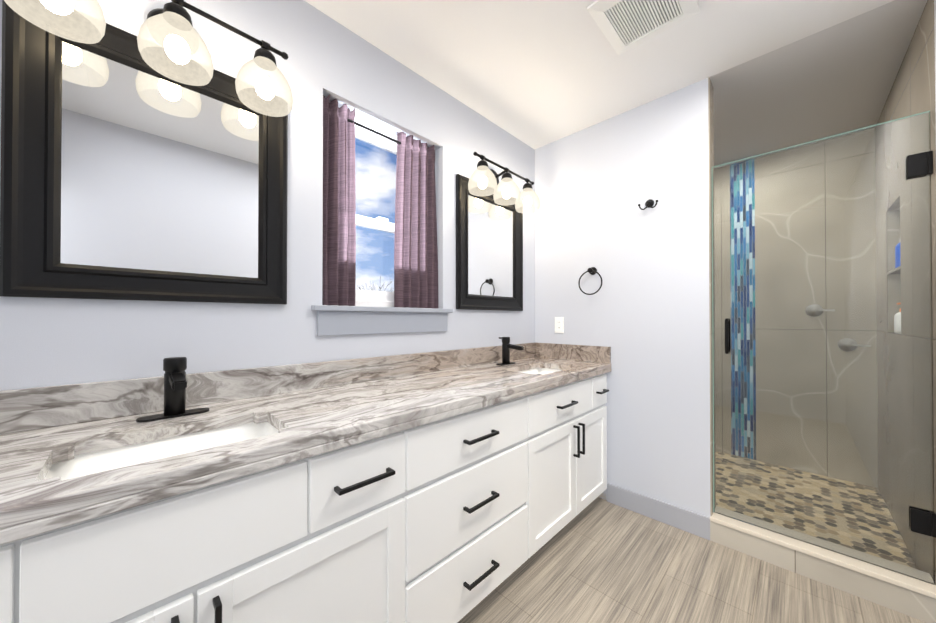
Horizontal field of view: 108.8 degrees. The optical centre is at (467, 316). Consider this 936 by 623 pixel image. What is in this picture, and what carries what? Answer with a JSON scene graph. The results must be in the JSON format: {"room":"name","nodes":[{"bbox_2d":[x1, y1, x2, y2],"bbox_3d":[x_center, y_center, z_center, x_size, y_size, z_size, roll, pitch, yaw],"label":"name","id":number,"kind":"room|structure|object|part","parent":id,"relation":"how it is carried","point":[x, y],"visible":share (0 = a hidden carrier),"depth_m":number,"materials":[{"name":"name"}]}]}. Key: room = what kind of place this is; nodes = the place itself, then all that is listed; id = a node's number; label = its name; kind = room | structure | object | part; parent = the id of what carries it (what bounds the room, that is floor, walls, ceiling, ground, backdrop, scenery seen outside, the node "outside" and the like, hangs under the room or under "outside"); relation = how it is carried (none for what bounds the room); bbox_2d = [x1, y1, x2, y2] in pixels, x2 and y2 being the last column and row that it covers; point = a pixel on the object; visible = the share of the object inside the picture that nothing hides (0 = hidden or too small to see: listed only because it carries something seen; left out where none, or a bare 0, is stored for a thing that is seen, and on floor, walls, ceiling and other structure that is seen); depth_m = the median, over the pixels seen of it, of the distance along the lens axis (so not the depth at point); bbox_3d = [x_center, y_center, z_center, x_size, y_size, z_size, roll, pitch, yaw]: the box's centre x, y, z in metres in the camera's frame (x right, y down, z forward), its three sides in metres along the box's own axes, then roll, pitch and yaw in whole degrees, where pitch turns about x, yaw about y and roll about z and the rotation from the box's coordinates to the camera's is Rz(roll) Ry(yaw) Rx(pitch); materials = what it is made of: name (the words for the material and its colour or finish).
{"room":"bathroom","nodes":[
{"label":"bathroom","id":0,"kind":"room"},
{"bbox_2d":[0,0,534,390],"bbox_3d":[-0.236,-0.046,1.884,0.160,2.440,4.890,0,-1,44],"label":"wall","id":1,"kind":"structure","parent":0,"point":[44,342],"depth_m":1.33,"materials":[{"name":"grey paint"}]},
{"bbox_2d":[0,0,287,304],"bbox_3d":[-0.920,-0.437,1.052,0.028,0.780,0.645,0,-1,44],"label":"mirror","id":2,"kind":"object","parent":1,"relation":"attached to","point":[128,172],"visible":0.81,"depth_m":0.98,"materials":[{"name":"black metal"}]},
{"bbox_3d":[-0.927,-0.437,1.059,0.006,0.600,0.465,0,-1,44],"label":"glass","id":3,"kind":"part","parent":2,"relation":"part of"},
{"bbox_2d":[4,0,292,116],"bbox_3d":[-0.859,-0.840,0.988,0.210,0.236,0.618,0,-1,44],"label":"sconce","id":4,"kind":"object","parent":1,"relation":"attached to","point":[171,43],"visible":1,"depth_m":0.96,"materials":[{"name":"white glass"}]},
{"bbox_3d":[-1.002,-0.792,0.812,0.168,0.138,0.168,0,-1,44],"label":"lamp shade","id":5,"kind":"part","parent":4,"relation":"part of","materials":[{"name":"white glass"}]},
{"bbox_3d":[-1.002,-0.776,0.812,0.060,0.075,0.060,0,-1,44],"label":"bulb","id":6,"kind":"part","parent":4,"relation":"part of","materials":[{"name":"white glass"}]},
{"bbox_3d":[-0.844,-0.791,0.973,0.168,0.138,0.168,0,-1,44],"label":"lamp shade","id":7,"kind":"part","parent":4,"relation":"part of","materials":[{"name":"white glass"}]},
{"bbox_3d":[-0.844,-0.775,0.973,0.060,0.075,0.060,0,-1,44],"label":"bulb","id":8,"kind":"part","parent":4,"relation":"part of","materials":[{"name":"white glass"}]},
{"bbox_3d":[-0.686,-0.790,1.133,0.168,0.138,0.168,0,-1,44],"label":"lamp shade","id":9,"kind":"part","parent":4,"relation":"part of","materials":[{"name":"white glass"}]},
{"bbox_3d":[-0.686,-0.774,1.133,0.060,0.075,0.060,0,-1,44],"label":"bulb","id":10,"kind":"part","parent":4,"relation":"part of","materials":[{"name":"white glass"}]},
{"bbox_2d":[0,342,535,432],"bbox_3d":[-0.410,0.241,1.573,0.021,0.104,2.630,0,-1,44],"label":"backsplash","id":11,"kind":"structure","parent":1,"relation":"attached to","point":[36,407],"depth_m":1.11,"materials":[{"name":"beige stone"}]},
{"bbox_2d":[331,116,408,307],"bbox_3d":[-0.457,-0.498,1.715,0.065,0.910,0.665,0,-1,44],"label":"window","id":12,"kind":"structure","parent":1,"relation":"in","point":[372,223],"depth_m":1.68,"materials":[{"name":"white plastic"}]},
{"bbox_3d":[-0.455,-0.503,1.713,0.028,0.750,0.525,0,-1,44],"label":"glass","id":13,"kind":"part","parent":12,"relation":"part of","materials":[{"name":"clear glass"}]},
{"bbox_2d":[375,217,387,221],"bbox_3d":[-0.436,-0.491,1.695,0.032,0.012,0.055,0,-1,44],"label":"lock","id":14,"kind":"object","parent":12,"relation":"attached to","point":[382,219],"visible":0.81,"depth_m":1.68,"materials":[{"name":"white plastic"}]},
{"bbox_2d":[347,119,400,143],"bbox_3d":[-0.447,-0.893,1.624,0.011,0.012,0.285,0,-1,44],"label":"curtain rod","id":15,"kind":"object","parent":1,"relation":"attached to","point":[374,131],"visible":1,"depth_m":1.61,"materials":[{"name":"black metal"}]},
{"bbox_2d":[322,94,355,305],"bbox_3d":[-0.580,-0.503,1.487,0.059,0.910,0.163,0,-1,44],"label":"curtain","id":16,"kind":"object","parent":15,"relation":"hanging from","point":[339,238],"visible":0.92,"depth_m":1.50,"materials":[{"name":"fabric"}]},
{"bbox_2d":[394,132,437,307],"bbox_3d":[-0.275,-0.503,1.801,0.059,0.914,0.283,0,-1,44],"label":"curtain","id":17,"kind":"object","parent":15,"relation":"hanging from","point":[415,264],"visible":0.98,"depth_m":1.79,"materials":[{"name":"fabric"}]},
{"bbox_2d":[311,305,452,312],"bbox_3d":[-0.391,-0.032,1.647,0.120,0.022,0.755,0,-1,44],"label":"window sill","id":18,"kind":"structure","parent":1,"relation":"attached to","point":[359,308],"depth_m":1.53,"materials":[{"name":"grey"}]},
{"bbox_2d":[317,311,447,335],"bbox_3d":[-0.367,0.030,1.623,0.016,0.103,0.709,0,-1,44],"label":"apron","id":19,"kind":"object","parent":1,"relation":"attached to","point":[329,323],"visible":0.98,"depth_m":1.56,"materials":[{"name":"grey"}]},
{"bbox_2d":[456,174,522,310],"bbox_3d":[0.162,-0.429,2.156,0.028,0.780,0.635,0,-1,44],"label":"mirror","id":20,"kind":"object","parent":1,"relation":"attached to","point":[489,253],"visible":0.85,"depth_m":2.12,"materials":[{"name":"black metal"}]},
{"bbox_3d":[0.155,-0.429,2.163,0.006,0.600,0.455,0,-1,44],"label":"glass","id":21,"kind":"part","parent":20,"relation":"part of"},
{"bbox_2d":[468,152,539,212],"bbox_3d":[0.226,-0.832,2.095,0.210,0.236,0.618,0,-1,44],"label":"sconce","id":22,"kind":"object","parent":1,"relation":"attached to","point":[484,180],"visible":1,"depth_m":2.02,"materials":[{"name":"white glass"}]},
{"bbox_3d":[0.084,-0.784,1.919,0.168,0.138,0.168,0,-1,44],"label":"lamp shade","id":23,"kind":"part","parent":22,"relation":"part of","materials":[{"name":"white glass"}]},
{"bbox_3d":[0.241,-0.783,2.080,0.168,0.138,0.168,0,-1,44],"label":"lamp shade","id":24,"kind":"part","parent":22,"relation":"part of","materials":[{"name":"white glass"}]},
{"bbox_3d":[0.399,-0.782,2.240,0.168,0.138,0.168,0,-1,44],"label":"lamp shade","id":25,"kind":"part","parent":22,"relation":"part of","materials":[{"name":"white glass"}]},
{"bbox_2d":[304,0,893,149],"bbox_3d":[-0.068,-1.300,0.699,2.070,0.050,3.420,0,-1,44],"label":"ceiling","id":26,"kind":"structure","parent":0,"point":[534,74],"depth_m":1.58,"materials":[{"name":"white paint"}]},
{"bbox_2d":[587,0,699,55],"bbox_3d":[0.724,-1.258,1.379,0.330,0.022,0.340,0,-1,44],"label":"ceiling vent","id":27,"kind":"object","parent":26,"relation":"in","point":[624,26],"visible":1,"depth_m":1.40,"materials":[{"name":"white plastic"}]},
{"bbox_2d":[535,77,715,516],"bbox_3d":[0.933,-0.044,2.186,1.086,2.440,0.121,0,-1,44],"label":"wall","id":28,"kind":"structure","parent":0,"point":[645,313],"depth_m":1.99,"materials":[{"name":"grey paint"}]},
{"bbox_2d":[555,317,563,332],"bbox_3d":[0.647,0.062,2.376,0.070,0.114,0.007,0,-1,44],"label":"electrical outlet plate","id":29,"kind":"object","parent":28,"relation":"attached to","point":[559,324],"visible":1,"depth_m":2.37,"materials":[{"name":"white plastic"}]},
{"bbox_2d":[536,342,610,364],"bbox_3d":[0.706,0.246,2.307,0.544,0.104,0.020,0,-1,44],"label":"backsplash","id":30,"kind":"structure","parent":28,"relation":"attached to","point":[569,352],"depth_m":2.27,"materials":[{"name":"beige stone"}]},
{"bbox_2d":[578,267,601,294],"bbox_3d":[0.807,-0.232,2.188,0.161,0.186,0.054,0,-1,44],"label":"towel ring","id":31,"kind":"object","parent":28,"relation":"attached to","point":[592,270],"visible":1,"depth_m":2.18,"materials":[{"name":"black metal"}]},
{"bbox_2d":[638,199,657,209],"bbox_3d":[1.056,-0.656,1.955,0.108,0.064,0.043,0,-1,44],"label":"robe hook","id":32,"kind":"object","parent":28,"relation":"attached to","point":[649,203],"visible":0.98,"depth_m":1.95,"materials":[{"name":"black metal"}]},
{"bbox_2d":[607,483,709,539],"bbox_3d":[1.077,1.117,1.944,0.540,0.115,0.014,0,-1,44],"label":"baseboard","id":33,"kind":"structure","parent":28,"relation":"attached to","point":[694,523],"depth_m":1.91,"materials":[{"name":"grey"}]},
{"bbox_3d":[1.319,-0.047,1.808,0.006,2.440,0.121,0,-1,44],"label":"jamb trim","id":34,"kind":"part","parent":28,"relation":"part of","materials":[{"name":"paint"}]},
{"bbox_2d":[457,452,925,622],"bbox_3d":[0.446,1.176,1.206,2.070,0.085,4.890,0,-1,44],"label":"floor","id":35,"kind":"structure","parent":0,"point":[598,560],"depth_m":1.54,"materials":[{"name":"wood"}]},
{"bbox_2d":[0,365,610,622],"bbox_3d":[-0.208,0.745,1.373,0.580,0.848,2.630,0,-1,44],"label":"bathroom vanity","id":36,"kind":"object","parent":35,"relation":"on","point":[451,486],"depth_m":0.88,"materials":[{"name":"white wood"}]},
{"bbox_3d":[-0.815,0.445,0.404,0.018,0.180,0.319,0,-1,44],"label":"drawer","id":37,"kind":"part","parent":36,"relation":"part of","materials":[{"name":"white wood"}]},
{"bbox_3d":[-0.739,0.816,0.478,0.018,0.518,0.536,0,-1,44],"label":"door","id":38,"kind":"part","parent":36,"relation":"part of","materials":[{"name":"white wood"}]},
{"bbox_3d":[-0.549,0.446,0.675,0.018,0.180,0.427,0,-1,44],"label":"drawer","id":39,"kind":"part","parent":36,"relation":"part of","materials":[{"name":"white wood"}]},
{"bbox_3d":[-0.553,0.660,0.632,0.034,0.165,0.011,0,-1,44],"label":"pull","id":40,"kind":"part","parent":36,"relation":"part of","materials":[{"name":"black metal"}]},
{"bbox_3d":[-0.508,0.660,0.678,0.034,0.165,0.011,0,-1,44],"label":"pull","id":41,"kind":"part","parent":36,"relation":"part of","materials":[{"name":"black metal"}]},
{"bbox_3d":[-0.372,0.819,0.853,0.018,0.518,0.498,0,-1,44],"label":"door","id":42,"kind":"part","parent":36,"relation":"part of","materials":[{"name":"white wood"}]},
{"bbox_2d":[0,357,607,520],"bbox_3d":[-0.214,0.307,1.381,0.569,0.030,2.630,0,-1,44],"label":"countertop","id":43,"kind":"structure","parent":36,"relation":"on","point":[303,416],"depth_m":0.90,"materials":[{"name":"beige stone"}]},
{"bbox_2d":[44,413,279,480],"bbox_3d":[-0.679,0.386,0.796,0.308,0.159,0.458,0,-1,44],"label":"sink","id":44,"kind":"object","parent":43,"relation":"in","point":[69,462],"depth_m":0.85,"materials":[{"name":"white ceramic"}]},
{"bbox_2d":[136,357,211,420],"bbox_3d":[-0.827,0.204,0.950,0.180,0.168,0.160,0,-1,44],"label":"faucet","id":45,"kind":"object","parent":43,"relation":"on","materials":[{"name":"black metal"}]},
{"bbox_2d":[496,337,523,364],"bbox_3d":[0.261,0.212,2.060,0.180,0.168,0.160,0,-1,44],"label":"faucet","id":46,"kind":"object","parent":43,"relation":"on","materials":[{"name":"black metal"}]},
{"bbox_2d":[516,365,559,372],"bbox_3d":[0.413,0.394,1.910,0.308,0.159,0.458,0,-1,44],"label":"sink","id":47,"kind":"object","parent":43,"relation":"in","point":[531,368],"depth_m":2.10,"materials":[{"name":"white ceramic"}]},
{"bbox_3d":[-0.296,0.448,0.933,0.018,0.180,0.281,0,-1,44],"label":"drawer","id":48,"kind":"part","parent":36,"relation":"part of","materials":[{"name":"white wood"}]},
{"bbox_3d":[-0.278,0.448,0.914,0.034,0.011,0.165,0,-1,44],"label":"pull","id":49,"kind":"part","parent":36,"relation":"part of","materials":[{"name":"black metal"}]},
{"bbox_3d":[0.034,0.692,1.268,0.018,0.258,0.649,0,-1,44],"label":"drawer","id":50,"kind":"part","parent":36,"relation":"part of","materials":[{"name":"white wood"}]},
{"bbox_3d":[0.034,0.451,1.270,0.018,0.180,0.649,0,-1,44],"label":"drawer","id":51,"kind":"part","parent":36,"relation":"part of","materials":[{"name":"white wood"}]},
{"bbox_3d":[0.034,0.962,1.266,0.018,0.238,0.649,0,-1,44],"label":"drawer","id":52,"kind":"part","parent":36,"relation":"part of","materials":[{"name":"white wood"}]},
{"bbox_3d":[0.053,0.692,1.250,0.034,0.011,0.165,0,-1,44],"label":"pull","id":53,"kind":"part","parent":36,"relation":"part of","materials":[{"name":"black metal"}]},
{"bbox_3d":[0.053,0.451,1.252,0.034,0.011,0.165,0,-1,44],"label":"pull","id":54,"kind":"part","parent":36,"relation":"part of","materials":[{"name":"black metal"}]},
{"bbox_3d":[0.053,0.962,1.248,0.034,0.011,0.165,0,-1,44],"label":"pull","id":55,"kind":"part","parent":36,"relation":"part of","materials":[{"name":"black metal"}]},
{"bbox_3d":[0.423,0.825,1.664,0.018,0.518,0.449,0,-1,44],"label":"door","id":56,"kind":"part","parent":36,"relation":"part of","materials":[{"name":"white wood"}]},
{"bbox_3d":[0.494,0.454,1.739,0.018,0.180,0.652,0,-1,44],"label":"drawer","id":57,"kind":"part","parent":36,"relation":"part of","materials":[{"name":"white wood"}]},
{"bbox_3d":[0.513,0.454,1.721,0.034,0.011,0.165,0,-1,44],"label":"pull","id":58,"kind":"part","parent":36,"relation":"part of","materials":[{"name":"black metal"}]},
{"bbox_3d":[0.581,0.668,1.788,0.034,0.165,0.011,0,-1,44],"label":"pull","id":59,"kind":"part","parent":36,"relation":"part of","materials":[{"name":"black metal"}]},
{"bbox_3d":[0.623,0.668,1.831,0.034,0.165,0.011,0,-1,44],"label":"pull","id":60,"kind":"part","parent":36,"relation":"part of","materials":[{"name":"black metal"}]},
{"bbox_3d":[0.728,0.827,1.976,0.018,0.518,0.409,0,-1,44],"label":"door","id":61,"kind":"part","parent":36,"relation":"part of","materials":[{"name":"white wood"}]},
{"bbox_3d":[0.799,0.456,2.051,0.018,0.180,0.206,0,-1,44],"label":"drawer","id":62,"kind":"part","parent":36,"relation":"part of","materials":[{"name":"white wood"}]},
{"bbox_3d":[0.818,0.456,2.032,0.034,0.011,0.110,0,-1,44],"label":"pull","id":63,"kind":"part","parent":36,"relation":"part of","materials":[{"name":"black metal"}]},
{"bbox_2d":[710,507,935,622],"bbox_3d":[1.571,1.109,1.554,0.710,0.125,0.156,0,-1,44],"label":"shower curb","id":64,"kind":"structure","parent":35,"relation":"on","point":[915,598],"depth_m":1.46,"materials":[{"name":"tile"}]},
{"bbox_2d":[712,111,935,584],"bbox_3d":[1.566,0.119,1.552,0.703,1.849,0.091,0,-1,44],"label":"glass","id":65,"kind":"object","parent":64,"relation":"on","point":[921,520],"visible":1,"depth_m":1.48,"materials":[{"name":"clear glass"}]},
{"bbox_3d":[1.360,0.103,1.754,0.015,0.186,0.091,0,-1,44],"label":"handle","id":66,"kind":"part","parent":65,"relation":"part of","materials":[{"name":"black metal"}]},
{"bbox_2d":[714,128,877,487],"bbox_3d":[2.130,-0.039,2.904,1.790,2.440,0.120,0,-1,44],"label":"wall","id":67,"kind":"structure","parent":0,"point":[793,318],"depth_m":2.45,"materials":[{"name":"tile"}]},
{"bbox_2d":[730,159,755,459],"bbox_3d":[2.231,-0.060,2.718,0.155,2.400,0.004,0,-1,44],"label":"mosaic","id":68,"kind":"object","parent":67,"relation":"attached to","point":[746,411],"depth_m":2.71},
{"bbox_2d":[805,304,834,316],"bbox_3d":[2.521,-0.043,2.400,0.145,0.090,0.052,0,-1,44],"label":"shower valve","id":69,"kind":"object","parent":67,"relation":"attached to","point":[813,311],"depth_m":2.42,"materials":[{"name":"silver metal"}]},
{"bbox_2d":[838,338,870,350],"bbox_3d":[2.635,0.197,2.286,0.145,0.090,0.052,0,-1,44],"label":"shower valve","id":70,"kind":"object","parent":67,"relation":"attached to","point":[844,343],"depth_m":2.31,"materials":[{"name":"silver metal"}]},
{"bbox_2d":[875,0,935,584],"bbox_3d":[1.142,-0.056,0.533,0.120,2.440,4.890,0,-1,44],"label":"wall","id":71,"kind":"structure","parent":0,"point":[912,91],"depth_m":1.58,"materials":[{"name":"tile"}]},
{"bbox_2d":[887,266,900,274],"bbox_3d":[2.374,-0.253,1.812,0.090,0.012,0.360,0,-1,44],"label":"niche shelf","id":72,"kind":"object","parent":71,"relation":"attached to","point":[893,271],"depth_m":1.84,"materials":[{"name":"stone"}]},
{"bbox_2d":[895,243,900,267],"bbox_3d":[2.416,-0.348,1.856,0.061,0.177,0.061,0,-1,44],"label":"bottle","id":73,"kind":"object","parent":72,"relation":"on","point":[897,261],"depth_m":1.86,"materials":[{"name":"blue plastic"}]},
{"bbox_2d":[894,303,900,332],"bbox_3d":[2.368,0.008,1.817,0.069,0.169,0.069,0,-1,44],"label":"bottle","id":74,"kind":"object","parent":71,"relation":"in","point":[896,317],"depth_m":1.82,"materials":[{"name":"white plastic"}]},
{"label":"outside","id":75,"kind":"structure","parent":0,"visible":0},
{"bbox_2d":[710,0,926,168],"bbox_3d":[1.643,-1.287,2.445,2.070,0.050,1.470,0,-1,44],"label":"ceiling","id":76,"kind":"structure","parent":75,"point":[839,78],"depth_m":1.84,"materials":[{"name":"grey paint"}]}
]}

